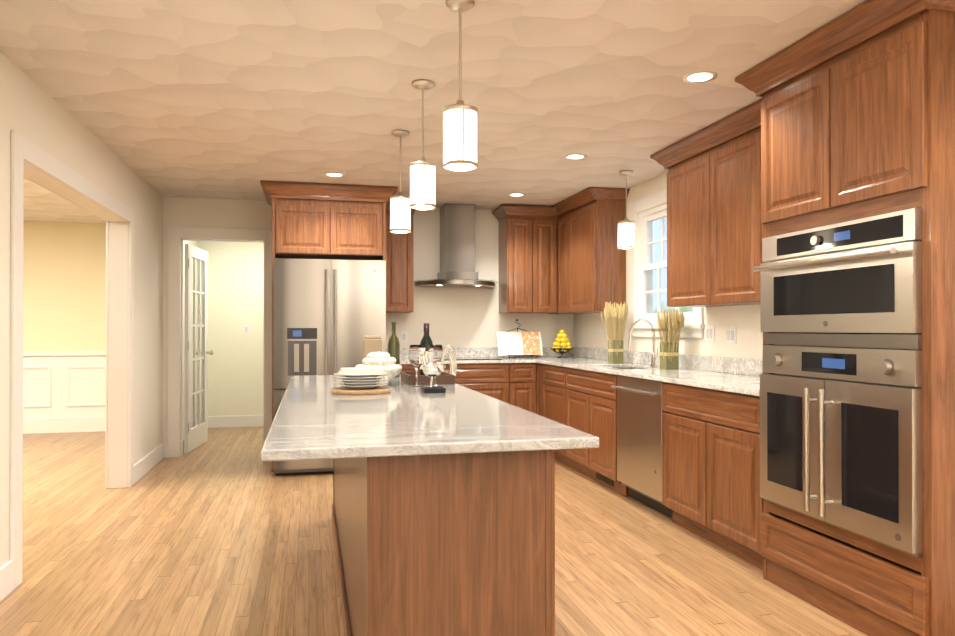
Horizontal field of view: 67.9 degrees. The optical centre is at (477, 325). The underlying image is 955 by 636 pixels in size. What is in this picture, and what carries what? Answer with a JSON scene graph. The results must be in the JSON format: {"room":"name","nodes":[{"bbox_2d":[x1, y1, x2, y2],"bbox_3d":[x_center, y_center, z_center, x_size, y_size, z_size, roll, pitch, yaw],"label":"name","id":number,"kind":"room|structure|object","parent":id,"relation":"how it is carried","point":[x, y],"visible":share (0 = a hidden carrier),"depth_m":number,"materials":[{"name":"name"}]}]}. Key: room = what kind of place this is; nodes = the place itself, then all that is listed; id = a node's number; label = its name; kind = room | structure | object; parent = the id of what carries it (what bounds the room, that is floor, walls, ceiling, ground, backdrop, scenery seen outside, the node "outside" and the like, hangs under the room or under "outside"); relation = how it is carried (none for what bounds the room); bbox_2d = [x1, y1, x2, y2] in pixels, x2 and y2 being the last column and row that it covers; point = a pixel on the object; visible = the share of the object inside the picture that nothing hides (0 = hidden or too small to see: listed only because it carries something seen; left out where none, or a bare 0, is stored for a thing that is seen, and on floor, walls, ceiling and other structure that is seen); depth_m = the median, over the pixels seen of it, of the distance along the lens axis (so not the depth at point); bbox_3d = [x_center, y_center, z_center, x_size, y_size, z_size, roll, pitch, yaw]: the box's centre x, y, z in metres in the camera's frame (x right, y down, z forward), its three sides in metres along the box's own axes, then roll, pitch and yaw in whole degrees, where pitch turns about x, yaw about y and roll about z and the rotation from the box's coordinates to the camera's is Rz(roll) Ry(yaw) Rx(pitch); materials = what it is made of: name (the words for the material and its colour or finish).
{"room":"kitchen","nodes":[
{"label":"kitchen","id":0,"kind":"room"},
{"bbox_2d":[0,51,196,566],"bbox_3d":[-2.124,-0.003,2.792,0.140,2.460,12.000,0,0,-13],"label":"wall","id":1,"kind":"structure","parent":0,"point":[31,110],"depth_m":4.59,"materials":[{"name":"beige paint"}]},
{"bbox_2d":[0,561,12,601],"bbox_3d":[-1.420,1.145,0.139,0.016,0.140,6.462,0,0,-13],"label":"baseboard","id":2,"kind":"structure","parent":1,"relation":"attached to","point":[6,571],"depth_m":3.21,"materials":[{"name":"white wood"}]},
{"bbox_2d":[10,130,133,589],"bbox_3d":[-2.500,0.165,4.388,0.176,2.138,2.296,0,0,-13],"label":"door frame","id":3,"kind":"structure","parent":1,"relation":"attached to","point":[32,162],"depth_m":4.69,"materials":[{"name":"white"}]},
{"bbox_2d":[134,443,167,483],"bbox_3d":[-2.812,1.172,6.101,0.040,0.140,1.192,0,0,-13],"label":"baseboard","id":4,"kind":"structure","parent":1,"relation":"attached to","point":[143,466],"depth_m":6.10,"materials":[{"name":"white wood"}]},
{"bbox_2d":[183,418,196,440],"bbox_3d":[-3.204,1.180,7.715,0.016,0.140,1.850,0,0,-13],"label":"baseboard","id":5,"kind":"structure","parent":1,"relation":"attached to","point":[196,418],"depth_m":8.20,"materials":[{"name":"white wood"}]},
{"bbox_2d":[23,221,263,416],"bbox_3d":[-3.573,0.024,8.687,8.760,2.460,0.140,0,0,-13],"label":"wall","id":6,"kind":"structure","parent":0,"point":[64,286],"depth_m":8.41,"materials":[{"name":"beige paint"}]},
{"bbox_2d":[23,351,105,433],"bbox_3d":[-5.621,0.774,8.111,4.230,0.955,0.035,0,0,-13],"label":"wainscoting","id":7,"kind":"structure","parent":6,"relation":"attached to","point":[64,391],"depth_m":8.30,"materials":[{"name":"white paint"}]},
{"bbox_2d":[200,415,262,427],"bbox_3d":[-2.392,1.185,8.879,2.130,0.140,0.016,0,0,-13],"label":"baseboard","id":8,"kind":"structure","parent":6,"relation":"attached to","point":[247,420],"depth_m":8.73,"materials":[{"name":"white wood"}]},
{"bbox_2d":[243,325,248,334],"bbox_3d":[-2.864,0.054,8.776,0.075,0.115,0.009,0,0,-13],"label":"light switch","id":9,"kind":"object","parent":6,"relation":"attached to","point":[245,329],"visible":1,"depth_m":8.77,"materials":[{"name":"white paint"}]},
{"bbox_2d":[163,197,573,442],"bbox_3d":[-1.051,0.017,7.205,4.250,2.460,0.140,0,0,-13],"label":"wall","id":10,"kind":"structure","parent":0,"point":[455,317],"depth_m":7.28,"materials":[{"name":"beige paint"}]},
{"bbox_2d":[184,244,213,452],"bbox_3d":[-2.874,0.224,7.252,0.185,2.032,0.765,0,0,-7],"label":"french door","id":11,"kind":"structure","parent":10,"relation":"in","point":[195,435],"depth_m":7.17,"materials":[{"name":"white paint"}]},
{"bbox_2d":[168,227,271,457],"bbox_3d":[-2.460,0.157,6.873,0.981,2.178,0.176,0,0,-13],"label":"door frame","id":12,"kind":"structure","parent":10,"relation":"attached to","point":[176,235],"depth_m":6.73,"materials":[{"name":"white wood"}]},
{"bbox_2d":[386,201,413,312],"bbox_3d":[-0.808,-0.662,7.013,0.306,1.064,0.348,0,0,-13],"label":"upper cabinet","id":13,"kind":"object","parent":10,"relation":"attached to","point":[399,246],"depth_m":6.85,"materials":[{"name":"brown wood"}]},
{"bbox_2d":[400,331,407,342],"bbox_3d":[-0.747,0.117,7.199,0.075,0.115,0.009,0,0,-13],"label":"electrical outlet","id":14,"kind":"object","parent":10,"relation":"attached to","point":[403,336],"visible":1,"depth_m":7.20,"materials":[{"name":"white paint"}]},
{"bbox_2d":[413,203,496,286],"bbox_3d":[-0.178,-0.805,7.079,0.896,0.808,0.510,0,0,-13],"label":"range hood","id":15,"kind":"object","parent":10,"relation":"attached to","point":[457,245],"visible":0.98,"depth_m":7.05,"materials":[{"name":"silver metal"}]},
{"bbox_2d":[498,205,533,312],"bbox_3d":[0.389,-0.660,7.295,0.265,1.064,0.348,0,0,-13],"label":"upper cabinet","id":16,"kind":"object","parent":10,"relation":"attached to","point":[516,224],"depth_m":7.13,"materials":[{"name":"brown wood"}]},
{"bbox_2d":[530,203,557,313],"bbox_3d":[0.656,-0.668,7.358,0.284,1.080,0.348,0,0,-13],"label":"upper cabinet","id":17,"kind":"object","parent":10,"relation":"attached to","point":[545,218],"depth_m":7.19,"materials":[{"name":"brown wood"}]},
{"bbox_2d":[0,0,865,223],"bbox_3d":[-2.182,-1.258,2.784,8.760,0.050,12.280,0,0,-13],"label":"ceiling","id":18,"kind":"structure","parent":0,"point":[227,99],"depth_m":3.59,"materials":[{"name":"beige paint"}]},
{"bbox_2d":[324,172,344,176],"bbox_3d":[-1.154,-1.216,5.728,0.162,0.005,0.162,0,0,-22],"label":"recessed light","id":19,"kind":"object","parent":18,"relation":"in","point":[332,174],"depth_m":5.72,"materials":[{"name":"white paint"}]},
{"bbox_2d":[390,130,410,232],"bbox_3d":[-0.487,-0.908,4.485,0.136,0.633,0.138,0,0,-13],"label":"pendant light","id":20,"kind":"object","parent":18,"relation":"hanging from","point":[400,215],"visible":1,"depth_m":4.43,"materials":[{"name":"white glass"}]},
{"bbox_2d":[410,79,435,209],"bbox_3d":[-0.277,-0.912,3.590,0.136,0.633,0.138,0,0,-13],"label":"pendant light","id":21,"kind":"object","parent":18,"relation":"hanging from","point":[422,183],"visible":1,"depth_m":3.54,"materials":[{"name":"white glass"}]},
{"bbox_2d":[442,0,477,171],"bbox_3d":[-0.066,-0.916,2.694,0.136,0.633,0.138,0,0,-13],"label":"pendant light","id":22,"kind":"object","parent":18,"relation":"hanging from","point":[459,135],"visible":1,"depth_m":2.65,"materials":[{"name":"white glass"}]},
{"bbox_2d":[508,193,524,196],"bbox_3d":[0.364,-1.212,6.589,0.162,0.005,0.162,0,0,32],"label":"recessed light","id":23,"kind":"object","parent":18,"relation":"in","point":[512,194],"depth_m":6.58,"materials":[{"name":"white paint"}]},
{"bbox_2d":[564,154,586,159],"bbox_3d":[0.708,-1.219,5.129,0.162,0.005,0.162,0,0,-22],"label":"recessed light","id":24,"kind":"object","parent":18,"relation":"in","point":[571,156],"depth_m":5.12,"materials":[{"name":"white paint"}]},
{"bbox_2d":[617,170,634,248],"bbox_3d":[1.179,-0.915,5.612,0.136,0.608,0.138,0,0,-13],"label":"light","id":25,"kind":"object","parent":18,"relation":"hanging from","point":[625,233],"visible":1,"depth_m":5.57,"materials":[{"name":"white glass"}]},
{"bbox_2d":[683,71,716,83],"bbox_3d":[1.100,-1.227,3.505,0.162,0.005,0.162,0,0,-22],"label":"recessed light","id":26,"kind":"object","parent":18,"relation":"in","point":[697,77],"depth_m":3.51,"materials":[{"name":"white paint"}]},
{"bbox_2d":[0,426,867,635],"bbox_3d":[-0.966,1.258,3.059,11.260,0.060,12.280,0,0,-13],"label":"floor","id":27,"kind":"structure","parent":0,"point":[223,532],"depth_m":3.71,"materials":[{"name":"brown wood"}]},
{"bbox_2d":[260,180,396,470],"bbox_3d":[-1.373,0.017,6.542,1.149,2.455,1.001,0,0,-13],"label":"cabinet","id":28,"kind":"object","parent":27,"relation":"on","point":[328,221],"visible":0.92,"depth_m":6.14,"materials":[{"name":"brown wood"}]},
{"bbox_2d":[274,258,385,475],"bbox_3d":[-1.308,0.348,6.266,0.910,1.790,0.927,0,0,-13],"label":"fridge","id":29,"kind":"object","parent":27,"relation":"on","point":[329,314],"visible":0.56,"depth_m":5.86,"materials":[{"name":"grey metal"}]},
{"bbox_2d":[332,459,335,549],"bbox_3d":[-0.602,0.792,4.315,0.522,0.884,0.565,0,0,-13],"label":"base cabinet","id":30,"kind":"object","parent":27,"relation":"on","point":[334,460],"depth_m":4.27,"materials":[{"name":"brown wood"}]},
{"bbox_2d":[336,459,339,581],"bbox_3d":[-0.473,0.789,3.774,0.518,0.884,0.547,0,0,-13],"label":"base cabinet","id":31,"kind":"object","parent":27,"relation":"on","point":[337,460],"depth_m":3.80,"materials":[{"name":"brown wood"}]},
{"bbox_2d":[340,458,343,617],"bbox_3d":[-0.348,0.787,3.243,0.518,0.884,0.546,0,0,-13],"label":"base cabinet","id":32,"kind":"object","parent":27,"relation":"on","point":[341,460],"depth_m":3.32,"materials":[{"name":"brown wood"}]},
{"bbox_2d":[344,458,347,635],"bbox_3d":[-0.222,0.785,2.711,0.518,0.884,0.547,0,0,-13],"label":"base cabinet","id":33,"kind":"object","parent":27,"relation":"on","point":[345,459],"depth_m":2.96,"materials":[{"name":"brown wood"}]},
{"bbox_2d":[400,364,419,373],"bbox_3d":[-0.777,0.804,6.870,0.308,0.884,0.628,0,0,-13],"label":"base cabinet","id":34,"kind":"object","parent":27,"relation":"on","point":[405,367],"depth_m":6.59,"materials":[{"name":"brown wood"}]},
{"bbox_2d":[348,450,554,635],"bbox_3d":[-0.097,0.782,2.169,0.522,0.884,0.565,0,0,-13],"label":"base cabinet","id":35,"kind":"object","parent":27,"relation":"on","point":[463,544],"depth_m":1.90,"materials":[{"name":"brown wood"}]},
{"bbox_2d":[261,374,598,461],"bbox_3d":[-0.423,0.329,3.227,0.895,0.030,2.830,0,0,-13],"label":"countertop","id":36,"kind":"structure","parent":35,"relation":"on","point":[315,418],"depth_m":2.19,"materials":[{"name":"stone"}]},
{"bbox_2d":[331,367,390,394],"bbox_3d":[-0.545,0.257,3.327,0.276,0.114,0.276,0,0,-13],"label":"plate stack","id":37,"kind":"object","parent":36,"relation":"on","point":[363,381],"visible":1,"depth_m":3.25,"materials":[{"name":"white ceramic"}]},
{"bbox_2d":[363,336,381,358],"bbox_3d":[-0.641,0.191,4.327,0.110,0.255,0.110,0,0,-13],"label":"canister","id":38,"kind":"object","parent":36,"relation":"on","point":[371,344],"visible":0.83,"depth_m":4.27,"materials":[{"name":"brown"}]},
{"bbox_2d":[355,352,401,382],"bbox_3d":[-0.531,0.229,3.814,0.252,0.175,0.238,0,0,-13],"label":"bowl","id":39,"kind":"object","parent":36,"relation":"on","point":[385,362],"visible":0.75,"depth_m":3.75,"materials":[{"name":"white ceramic"}]},
{"bbox_2d":[388,322,399,376],"bbox_3d":[-0.520,0.149,4.402,0.076,0.340,0.076,0,0,-13],"label":"oil bottle","id":40,"kind":"object","parent":36,"relation":"on","point":[393,347],"visible":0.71,"depth_m":4.38,"materials":[{"name":"green glass"}]},
{"bbox_2d":[408,345,423,386],"bbox_3d":[-0.315,0.208,3.659,0.084,0.215,0.084,0,0,-13],"label":"wine glass","id":41,"kind":"object","parent":36,"relation":"on","point":[414,359],"visible":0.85,"depth_m":3.63,"materials":[{"name":"white"}]},
{"bbox_2d":[401,323,454,384],"bbox_3d":[-0.284,0.152,3.964,0.250,0.328,0.360,0,0,-13],"label":"wood tray","id":42,"kind":"object","parent":36,"relation":"on","point":[409,377],"visible":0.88,"depth_m":3.81,"materials":[{"name":"brown wood"}]},
{"bbox_2d":[420,323,432,374],"bbox_3d":[-0.286,0.146,3.974,0.075,0.316,0.075,0,0,-13],"label":"wine bottle","id":43,"kind":"object","parent":42,"relation":"on","point":[426,340],"depth_m":3.95,"materials":[{"name":"green"}]},
{"bbox_2d":[427,345,442,386],"bbox_3d":[-0.217,0.208,3.661,0.084,0.215,0.084,0,0,-13],"label":"wine glass","id":44,"kind":"object","parent":36,"relation":"on","point":[435,352],"visible":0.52,"depth_m":3.63,"materials":[{"name":"white"}]},
{"bbox_2d":[416,345,456,392],"bbox_3d":[-0.195,0.202,3.338,0.199,0.223,0.090,0,0,-13],"label":"sculpture","id":45,"kind":"object","parent":36,"relation":"on","point":[431,370],"visible":1,"depth_m":3.32,"materials":[{"name":"white ceramic"}]},
{"bbox_2d":[444,363,511,404],"bbox_3d":[-0.196,0.804,7.006,0.885,0.884,0.628,0,0,-13],"label":"base cabinet","id":46,"kind":"object","parent":27,"relation":"on","point":[494,380],"depth_m":6.76,"materials":[{"name":"brown wood"}]},
{"bbox_2d":[386,347,533,363],"bbox_3d":[-0.221,0.293,6.986,1.440,0.135,0.660,0,0,-13],"label":"countertop","id":47,"kind":"structure","parent":46,"relation":"on","point":[464,355],"depth_m":7.18,"materials":[{"name":"stone"}]},
{"bbox_2d":[444,357,501,359],"bbox_3d":[-0.187,0.327,7.000,0.760,0.008,0.488,0,0,-13],"label":"cooktop","id":48,"kind":"object","parent":47,"relation":"in","point":[446,358],"depth_m":6.93,"materials":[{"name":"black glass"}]},
{"bbox_2d":[512,363,538,413],"bbox_3d":[0.382,0.805,7.142,0.303,0.884,0.628,0,0,-13],"label":"base cabinet","id":49,"kind":"object","parent":27,"relation":"on","point":[515,384],"depth_m":6.84,"materials":[{"name":"brown wood"}]},
{"bbox_2d":[538,363,541,415],"bbox_3d":[0.894,0.804,6.874,0.608,0.884,0.170,0,0,-13],"label":"base cabinet","id":50,"kind":"object","parent":27,"relation":"on","point":[539,365],"depth_m":6.81,"materials":[{"name":"brown wood"}]},
{"bbox_2d":[542,364,620,470],"bbox_3d":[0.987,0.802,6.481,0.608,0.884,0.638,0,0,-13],"label":"base cabinet","id":51,"kind":"object","parent":27,"relation":"on","point":[585,401],"depth_m":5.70,"materials":[{"name":"brown wood"}]},
{"bbox_2d":[662,382,762,569],"bbox_3d":[1.567,0.791,4.016,0.608,0.884,1.023,0,0,-13],"label":"base cabinet","id":52,"kind":"object","parent":27,"relation":"on","point":[710,465],"depth_m":3.88,"materials":[{"name":"brown wood"}]},
{"bbox_2d":[611,376,672,518],"bbox_3d":[1.317,0.792,4.829,0.606,0.864,0.668,0,0,-13],"label":"dishwasher","id":53,"kind":"object","parent":52,"relation":"in","point":[639,437],"visible":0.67,"depth_m":4.73,"materials":[{"name":"grey metal"}]},
{"bbox_2d":[534,318,762,395],"bbox_3d":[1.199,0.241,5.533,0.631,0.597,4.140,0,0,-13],"label":"countertop","id":54,"kind":"structure","parent":52,"relation":"on","point":[737,375],"depth_m":5.06,"materials":[{"name":"stone"}]},
{"bbox_2d":[496,319,542,357],"bbox_3d":[0.417,0.132,7.274,0.470,0.396,0.226,0,0,-13],"label":"cookbook stand","id":55,"kind":"object","parent":54,"relation":"on","point":[524,343],"visible":1,"depth_m":7.21,"materials":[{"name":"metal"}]},
{"bbox_2d":[550,329,573,357],"bbox_3d":[0.874,0.186,7.339,0.250,0.293,0.250,0,0,-13],"label":"lemon bowl","id":56,"kind":"object","parent":54,"relation":"on","point":[562,344],"visible":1,"depth_m":7.29,"materials":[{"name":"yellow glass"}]},
{"bbox_2d":[600,301,627,363],"bbox_3d":[1.196,0.059,6.126,0.241,0.534,0.237,0,0,-13],"label":"vase","id":57,"kind":"object","parent":54,"relation":"on","point":[613,317],"visible":1,"depth_m":6.10,"materials":[{"name":"yellow"}]},
{"bbox_2d":[627,318,658,365],"bbox_3d":[1.322,0.134,5.617,0.262,0.382,0.113,0,0,-13],"label":"faucet","id":58,"kind":"object","parent":54,"relation":"on","point":[655,355],"depth_m":5.64,"materials":[{"name":"silver metal"}]},
{"bbox_2d":[657,308,684,369],"bbox_3d":[1.422,0.099,5.215,0.233,0.447,0.230,0,0,-13],"label":"vase","id":59,"kind":"object","parent":54,"relation":"on","point":[669,324],"visible":1,"depth_m":5.18,"materials":[{"name":"yellow"}]},
{"bbox_2d":[574,171,762,359],"bbox_3d":[2.013,0.001,3.766,0.140,2.460,12.000,0,0,-13],"label":"wall","id":60,"kind":"structure","parent":0,"point":[589,329],"depth_m":5.19,"materials":[{"name":"beige paint"}]},
{"bbox_2d":[558,203,565,313],"bbox_3d":[0.999,-0.666,7.104,0.303,1.086,0.327,0,0,-13],"label":"upper cabinet","id":61,"kind":"object","parent":60,"relation":"attached to","point":[561,206],"depth_m":7.09,"materials":[{"name":"brown wood"}]},
{"bbox_2d":[566,187,629,313],"bbox_3d":[1.110,-0.668,6.631,0.303,1.086,0.645,0,0,-13],"label":"upper cabinet","id":62,"kind":"object","parent":60,"relation":"attached to","point":[566,256],"depth_m":6.34,"materials":[{"name":"brown wood"}]},
{"bbox_2d":[626,188,704,337],"bbox_3d":[1.539,-0.494,5.696,0.180,1.178,1.236,0,0,-13],"label":"window","id":63,"kind":"structure","parent":60,"relation":"in","point":[647,265],"depth_m":6.09,"materials":[{"name":"white paint"}]},
{"bbox_2d":[662,132,705,306],"bbox_3d":[1.546,-0.676,4.777,0.303,1.087,0.564,0,0,-13],"label":"upper cabinet","id":64,"kind":"object","parent":60,"relation":"attached to","point":[685,162],"depth_m":4.73,"materials":[{"name":"brown wood"}]},
{"bbox_2d":[705,325,714,341],"bbox_3d":[1.642,0.057,5.014,0.009,0.115,0.120,0,0,-13],"label":"switch plate","id":65,"kind":"object","parent":60,"relation":"attached to","point":[709,333],"visible":1,"depth_m":5.01,"materials":[{"name":"white paint"}]},
{"bbox_2d":[726,327,736,343],"bbox_3d":[1.701,0.066,4.761,0.009,0.115,0.120,0,0,-13],"label":"switch plate","id":66,"kind":"object","parent":60,"relation":"attached to","point":[731,335],"visible":1,"depth_m":4.75,"materials":[{"name":"white paint"}]},
{"bbox_2d":[706,104,757,306],"bbox_3d":[1.670,-0.678,4.250,0.303,1.087,0.518,0,0,-13],"label":"upper cabinet","id":67,"kind":"object","parent":60,"relation":"attached to","point":[732,145],"depth_m":4.22,"materials":[{"name":"brown wood"}]},
{"bbox_2d":[758,76,873,303],"bbox_3d":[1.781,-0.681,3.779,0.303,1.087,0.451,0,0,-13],"label":"upper cabinet","id":68,"kind":"object","parent":60,"relation":"attached to","point":[849,115],"depth_m":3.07,"materials":[{"name":"brown wood"}]},
{"bbox_2d":[752,208,921,348],"bbox_3d":[1.729,-0.167,3.037,0.688,0.510,0.885,0,0,-13],"label":"oven","id":69,"kind":"object","parent":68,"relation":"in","point":[863,275],"visible":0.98,"depth_m":2.85,"materials":[{"name":"silver metal"}]},
{"bbox_2d":[760,345,922,557],"bbox_3d":[1.726,0.457,3.033,0.694,0.758,0.885,0,0,-13],"label":"oven","id":70,"kind":"object","parent":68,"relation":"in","point":[840,437],"visible":0.94,"depth_m":2.85,"materials":[{"name":"silver metal"}]},
{"label":"outside","id":71,"kind":"structure","parent":0,"visible":0},
{"bbox_2d":[653,217,692,313],"bbox_3d":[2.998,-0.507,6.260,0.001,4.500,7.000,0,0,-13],"label":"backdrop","id":72,"kind":"structure","parent":71,"point":[656,224],"depth_m":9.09,"materials":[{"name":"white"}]}
]}

